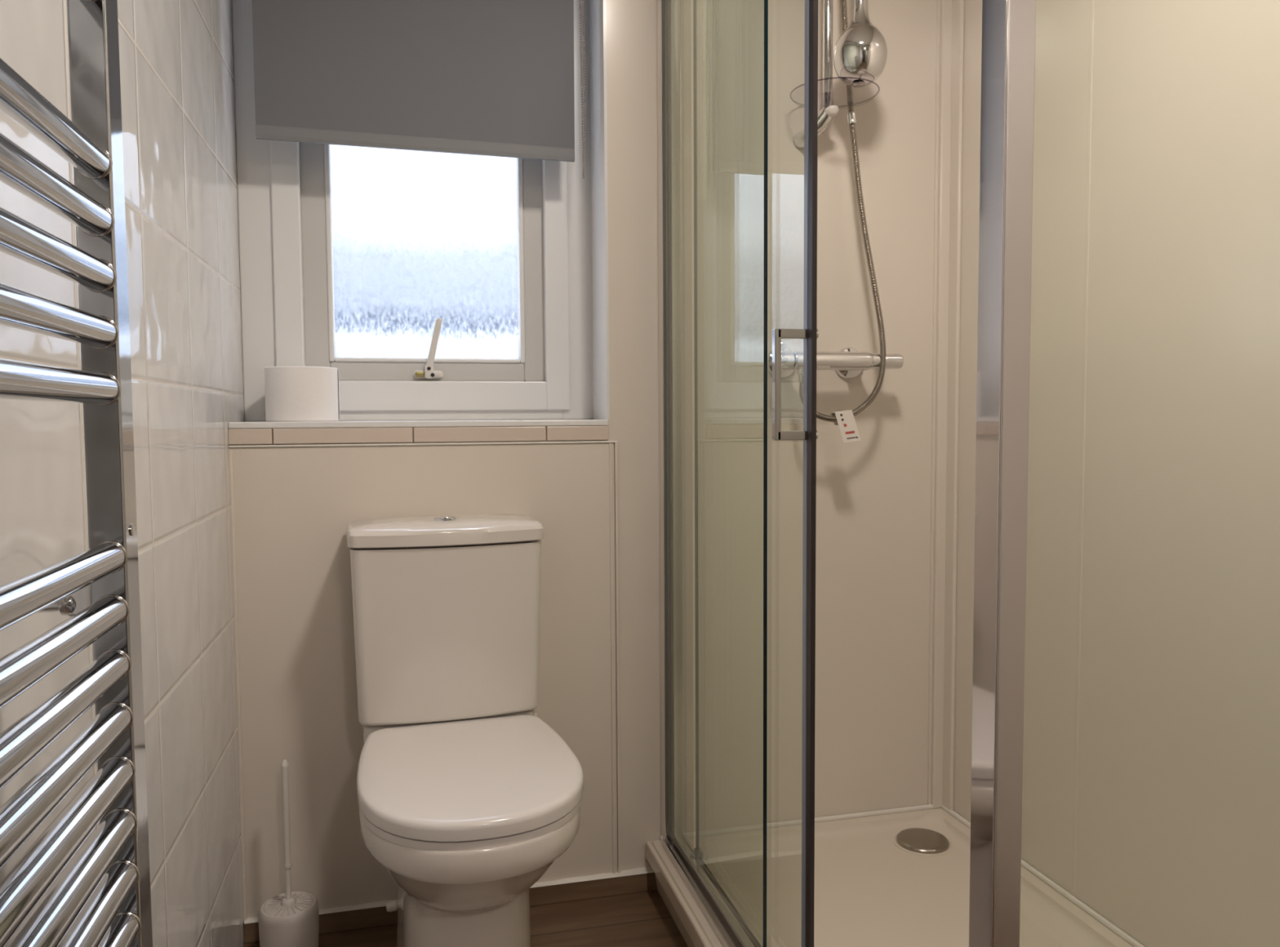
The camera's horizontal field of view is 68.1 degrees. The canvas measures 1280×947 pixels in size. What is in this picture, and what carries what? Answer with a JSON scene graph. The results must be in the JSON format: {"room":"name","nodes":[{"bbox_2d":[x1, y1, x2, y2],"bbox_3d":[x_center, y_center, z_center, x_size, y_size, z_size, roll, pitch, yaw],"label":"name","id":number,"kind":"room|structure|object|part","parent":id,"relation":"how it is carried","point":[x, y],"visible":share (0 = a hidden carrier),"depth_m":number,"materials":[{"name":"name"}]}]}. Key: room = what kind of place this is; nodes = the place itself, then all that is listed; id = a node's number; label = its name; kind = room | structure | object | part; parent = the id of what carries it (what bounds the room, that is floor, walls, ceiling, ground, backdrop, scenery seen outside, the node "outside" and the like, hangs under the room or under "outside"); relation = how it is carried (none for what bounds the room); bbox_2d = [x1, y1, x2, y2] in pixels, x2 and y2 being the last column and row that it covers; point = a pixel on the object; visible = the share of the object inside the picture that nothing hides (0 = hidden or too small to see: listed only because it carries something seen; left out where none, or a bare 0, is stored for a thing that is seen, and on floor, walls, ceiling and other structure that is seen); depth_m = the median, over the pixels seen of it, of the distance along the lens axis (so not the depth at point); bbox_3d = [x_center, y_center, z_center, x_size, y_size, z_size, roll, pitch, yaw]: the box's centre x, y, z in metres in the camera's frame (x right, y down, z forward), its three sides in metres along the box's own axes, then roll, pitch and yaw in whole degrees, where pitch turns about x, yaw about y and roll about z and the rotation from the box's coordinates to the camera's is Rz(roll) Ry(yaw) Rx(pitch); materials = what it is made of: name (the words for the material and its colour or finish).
{"room":"bathroom","nodes":[
{"label":"bathroom","id":0,"kind":"room"},
{"bbox_2d":[0,0,245,946],"bbox_3d":[-0.392,-0.114,0.107,0.100,2.120,4.010,-1,3,-14],"label":"wall","id":1,"kind":"structure","parent":0,"point":[176,56],"depth_m":1.24,"materials":[{"name":"white tile"}]},
{"bbox_2d":[0,0,152,946],"bbox_3d":[-0.373,0.025,0.463,0.102,1.120,0.550,-1,3,-14],"label":"towel radiator","id":2,"kind":"object","parent":1,"relation":"attached to","point":[103,898],"visible":1,"depth_m":0.64,"materials":[{"name":"silver metal"}]},
{"bbox_3d":[-0.398,0.011,0.714,0.026,1.120,0.034,-1,3,-14],"label":"post","id":3,"kind":"part","parent":2,"relation":"part of","materials":[{"name":"silver metal"}]},
{"bbox_2d":[129,524,134,535],"bbox_3d":[-0.384,0.043,0.718,0.001,0.009,0.009,-1,3,-14],"label":"air vent","id":4,"kind":"object","parent":2,"relation":"attached to","point":[131,526],"depth_m":0.72,"materials":[{"name":"silver metal"}]},
{"bbox_2d":[228,450,247,921],"bbox_3d":[-0.724,0.387,1.704,0.008,0.858,0.008,-1,3,-14],"label":"trim","id":5,"kind":"structure","parent":1,"relation":"attached to","point":[230,452],"depth_m":1.70,"materials":[{"name":"beige plastic"}]},
{"bbox_2d":[243,889,688,946],"bbox_3d":[0.372,0.982,0.298,1.630,0.100,3.890,-1,3,-14],"label":"floor","id":6,"kind":"structure","parent":0,"point":[637,919],"depth_m":1.77,"materials":[{"name":"brown wood"}]},
{"bbox_2d":[257,759,319,946],"bbox_3d":[-0.618,0.678,1.662,0.100,0.360,0.100,-1,3,-14],"label":"toilet brush","id":7,"kind":"object","parent":6,"relation":"on","point":[290,918],"visible":1,"depth_m":1.65,"materials":[{"name":"grey plastic"}]},
{"bbox_3d":[-0.619,0.596,1.657,0.013,0.195,0.013,3,5,42],"label":"brush handle","id":8,"kind":"part","parent":7,"relation":"part of","materials":[{"name":"white plastic"}]},
{"bbox_3d":[-0.618,0.722,1.664,0.010,0.072,0.009,-1,3,-14],"label":"brush stem","id":9,"kind":"part","parent":7,"relation":"part of","materials":[{"name":"white plastic"}]},
{"bbox_2d":[346,513,583,946],"bbox_3d":[-0.283,0.475,1.508,0.335,0.779,0.589,-1,3,-17],"label":"toilet","id":10,"kind":"object","parent":6,"relation":"on","point":[467,797],"visible":1,"depth_m":1.57,"materials":[{"name":"white ceramic"}]},
{"bbox_3d":[-0.345,0.100,1.681,0.334,0.037,0.182,-1,3,-17],"label":"cistern lid","id":11,"kind":"part","parent":10,"relation":"part of","materials":[{"name":"white ceramic"}]},
{"bbox_3d":[-0.257,0.451,1.434,0.328,0.028,0.427,-1,3,-17],"label":"lid","id":12,"kind":"part","parent":10,"relation":"part of","materials":[{"name":"white plastic"}]},
{"bbox_3d":[-0.258,0.471,1.436,0.326,0.011,0.426,-1,3,-17],"label":"seat","id":13,"kind":"part","parent":10,"relation":"part of","materials":[{"name":"white plastic"}]},
{"bbox_2d":[645,804,1145,946],"bbox_3d":[0.472,0.810,1.453,0.672,0.108,1.119,-1,3,-14],"label":"shower tray","id":14,"kind":"object","parent":6,"relation":"on","point":[900,877],"visible":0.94,"depth_m":1.75,"materials":[{"name":"beige plastic"}]},
{"bbox_2d":[656,0,1035,946],"bbox_3d":[0.468,-0.147,1.411,0.660,1.826,1.094,-1,3,-14],"label":"shower enclosure","id":15,"kind":"object","parent":14,"relation":"on","point":[1008,26],"visible":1,"depth_m":0.86,"materials":[{"name":"silver"}]},
{"bbox_3d":[0.191,0.752,1.395,0.048,0.035,1.024,-1,3,-14],"label":"rail","id":16,"kind":"part","parent":15,"relation":"part of","materials":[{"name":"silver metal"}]},
{"bbox_3d":[0.116,-0.148,1.604,0.025,1.752,0.476,-1,3,-14],"label":"fixed pane","id":17,"kind":"part","parent":15,"relation":"part of","materials":[{"name":"clear glass"}]},
{"bbox_3d":[0.161,-0.140,1.488,0.006,1.736,0.488,-1,3,-14],"label":"door pane","id":18,"kind":"part","parent":15,"relation":"part of","materials":[{"name":"clear glass"}]},
{"bbox_3d":[0.196,-0.116,1.238,0.047,0.144,0.011,-1,3,-14],"label":"handle","id":19,"kind":"part","parent":15,"relation":"part of","materials":[{"name":"silver metal"}]},
{"bbox_3d":[0.318,-0.113,0.830,0.029,1.826,0.036,-1,3,-14],"label":"corner post","id":20,"kind":"part","parent":15,"relation":"part of","materials":[{"name":"silver metal"}]},
{"bbox_3d":[0.323,-0.110,0.813,0.025,1.820,0.002,-1,3,-14],"label":"post","id":21,"kind":"part","parent":15,"relation":"part of","materials":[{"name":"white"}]},
{"bbox_2d":[228,0,936,871],"bbox_3d":[-0.073,-0.226,1.992,1.430,2.120,0.300,-1,3,-14],"label":"wall","id":22,"kind":"structure","parent":0,"point":[873,522],"depth_m":1.93,"materials":[{"name":"beige"}]},
{"bbox_2d":[231,0,593,422],"bbox_3d":[-0.442,-0.659,1.918,0.696,1.102,0.078,-1,3,-14],"label":"window","id":23,"kind":"structure","parent":22,"relation":"in","point":[291,196],"depth_m":1.93,"materials":[{"name":"white plastic"}]},
{"bbox_2d":[252,0,586,178],"bbox_3d":[-0.413,-0.890,1.803,0.634,0.628,0.059,-1,3,-14],"label":"roller blind","id":24,"kind":"object","parent":23,"relation":"attached to","point":[484,77],"visible":1,"depth_m":1.79,"materials":[{"name":"grey fabric"}]},
{"bbox_3d":[-0.114,-0.865,1.851,0.013,0.568,0.004,-1,3,-14],"label":"bead chain","id":25,"kind":"part","parent":24,"relation":"part of","materials":[{"name":"beige"}]},
{"bbox_3d":[-0.440,-0.650,1.936,0.484,0.922,0.044,-1,3,-14],"label":"sash","id":26,"kind":"part","parent":23,"relation":"part of","materials":[{"name":"grey plastic"}]},
{"bbox_3d":[-0.440,-0.647,1.942,0.395,0.842,0.006,-1,3,-14],"label":"pane","id":27,"kind":"part","parent":23,"relation":"part of","materials":[{"name":"clear glass"}]},
{"bbox_3d":[-0.431,-0.202,1.935,0.058,0.016,0.015,-1,3,-14],"label":"handle plate","id":28,"kind":"part","parent":23,"relation":"part of","materials":[{"name":"white plastic"}]},
{"bbox_3d":[-0.416,-0.265,1.917,0.034,0.100,0.013,0,3,5],"label":"lever","id":29,"kind":"part","parent":23,"relation":"part of","materials":[{"name":"white plastic"}]},
{"bbox_2d":[228,419,608,428],"bbox_3d":[-0.419,-0.098,1.858,0.688,0.012,0.206,-1,3,-14],"label":"trim","id":30,"kind":"structure","parent":22,"relation":"attached to","point":[397,424],"depth_m":1.75,"materials":[{"name":"white plastic"}]},
{"bbox_2d":[264,366,339,422],"bbox_3d":[-0.633,-0.148,1.779,0.132,0.100,0.131,-1,3,-14],"label":"toilet roll","id":31,"kind":"object","parent":30,"relation":"on","point":[292,393],"visible":0.97,"depth_m":1.72,"materials":[{"name":"white paper"}]},
{"bbox_2d":[228,426,608,444],"bbox_3d":[-0.397,-0.072,1.766,0.687,0.028,0.018,-1,3,-14],"label":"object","id":32,"kind":"structure","parent":22,"relation":"attached to","point":[438,434],"depth_m":1.75,"materials":[{"name":"beige tile"}]},
{"bbox_2d":[229,443,617,917],"bbox_3d":[-0.388,0.380,1.792,0.698,0.866,0.005,-1,3,-14],"label":"wall panel","id":33,"kind":"object","parent":22,"relation":"attached to","point":[294,507],"depth_m":1.75,"materials":[{"name":"beige"}]},
{"bbox_2d":[228,440,617,447],"bbox_3d":[-0.387,-0.055,1.766,0.706,0.004,0.009,-1,3,-14],"label":"trim","id":34,"kind":"structure","parent":22,"relation":"attached to","point":[573,442],"depth_m":1.76,"materials":[{"name":"white plastic"}]},
{"bbox_2d":[244,866,653,924],"bbox_3d":[-0.339,0.805,1.822,0.786,0.007,0.016,-1,3,-14],"label":"trim","id":35,"kind":"structure","parent":22,"relation":"attached to","point":[646,869],"depth_m":1.86,"materials":[{"name":"white plastic"}]},
{"bbox_2d":[243,871,657,943],"bbox_3d":[-0.339,0.828,1.824,0.790,0.040,0.015,-1,3,-14],"label":"baseboard","id":36,"kind":"structure","parent":22,"relation":"attached to","point":[552,894],"depth_m":1.85,"materials":[{"name":"brown wood"}]},
{"bbox_2d":[589,0,609,419],"bbox_3d":[-0.086,-0.661,1.912,0.006,1.102,0.201,-1,3,-12],"label":"window reveal","id":37,"kind":"structure","parent":22,"relation":"attached to","point":[597,8],"depth_m":1.88,"materials":[{"name":"white paint"}]},
{"bbox_2d":[608,442,621,873],"bbox_3d":[-0.050,0.369,1.874,0.016,0.866,0.008,-1,3,-14],"label":"trim","id":38,"kind":"structure","parent":22,"relation":"attached to","point":[615,444],"depth_m":1.87,"materials":[{"name":"beige"}]},
{"bbox_2d":[767,342,903,382],"bbox_3d":[0.389,-0.220,1.903,0.264,0.078,0.096,-1,3,-14],"label":"shower mixer","id":39,"kind":"object","parent":22,"relation":"attached to","point":[848,362],"visible":0.85,"depth_m":1.86,"materials":[{"name":"silver metal"}]},
{"bbox_3d":[0.278,-0.244,1.844,0.012,0.020,0.012,-1,3,-14],"label":"flow lever","id":40,"kind":"part","parent":39,"relation":"part of","materials":[{"name":"silver metal"}]},
{"bbox_3d":[0.282,-0.221,1.846,0.029,0.036,0.036,-1,3,-14],"label":"control knob","id":41,"kind":"part","parent":39,"relation":"part of","materials":[{"name":"silver metal"}]},
{"bbox_2d":[796,367,803,382],"bbox_3d":[0.319,-0.192,1.857,0.024,0.030,0.024,-1,3,-14],"label":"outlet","id":42,"kind":"object","parent":39,"relation":"attached to","point":[799,370],"depth_m":1.85,"materials":[{"name":"metal"}]},
{"bbox_2d":[799,0,886,422],"bbox_3d":[0.395,-0.633,1.852,0.182,1.064,0.077,-1,3,-14],"label":"shower hose","id":43,"kind":"object","parent":39,"relation":"attached to","point":[851,115],"visible":0.85,"depth_m":1.88,"materials":[{"name":"silver metal"}]},
{"bbox_2d":[831,409,861,442],"bbox_3d":[0.405,-0.093,1.861,0.055,0.064,0.020,-1,3,-10],"label":"tag","id":44,"kind":"object","parent":43,"relation":"hanging from","point":[846,420],"visible":1,"depth_m":1.85,"materials":[{"name":"beige paper"}]},
{"bbox_3d":[0.490,-0.225,1.898,0.069,0.032,0.032,-1,3,-14],"label":"control knob","id":45,"kind":"part","parent":39,"relation":"part of","materials":[{"name":"silver metal"}]},
{"bbox_2d":[791,0,887,148],"bbox_3d":[0.376,-0.940,1.822,0.171,0.580,0.174,-1,3,-14],"label":"shower head","id":46,"kind":"object","parent":22,"relation":"attached to","point":[860,51],"visible":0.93,"depth_m":1.79,"materials":[{"name":"silver metal"}]},
{"bbox_3d":[0.374,-0.705,1.850,0.029,0.019,0.029,-1,3,-14],"label":"knob","id":47,"kind":"part","parent":46,"relation":"part of","materials":[{"name":"white plastic"}]},
{"bbox_3d":[0.377,-0.729,1.836,0.169,0.016,0.169,-1,3,-14],"label":"soap dish","id":48,"kind":"part","parent":46,"relation":"part of","materials":[{"name":"clear plastic"}]},
{"bbox_2d":[927,0,964,809],"bbox_3d":[0.643,-0.280,1.990,0.038,2.020,0.045,-1,3,-14],"label":"trim","id":49,"kind":"structure","parent":22,"relation":"attached to","point":[949,13],"depth_m":2.00,"materials":[{"name":"beige"}]},
{"bbox_2d":[953,0,1279,946],"bbox_3d":[1.093,-0.145,0.476,0.100,2.120,4.010,-1,3,-14],"label":"wall","id":50,"kind":"structure","parent":0,"point":[1178,845],"depth_m":1.48,"materials":[{"name":"beige plastic"}]},
{"bbox_2d":[1071,0,1093,896],"bbox_3d":[0.757,-0.259,1.611,0.002,2.020,0.008,-1,3,-14],"label":"trim","id":51,"kind":"structure","parent":50,"relation":"attached to","point":[1091,6],"depth_m":1.62,"materials":[{"name":"beige"}]},
{"label":"outside","id":52,"kind":"structure","parent":0,"visible":0},
{"bbox_3d":[-7.838,-0.215,30.341,60.000,0.100,57.400,-1,3,-14],"label":"ground","id":53,"kind":"structure","parent":52,"visible":0},
{"bbox_2d":[332,225,518,340],"bbox_3d":[-1.250,-1.377,11.996,22.086,4.270,2.158,-1,3,-14],"label":"hedge","id":54,"kind":"object","parent":53,"relation":"on","point":[471,286],"visible":0.08,"depth_m":10.82,"materials":[{"name":"grey plant"}]}
]}

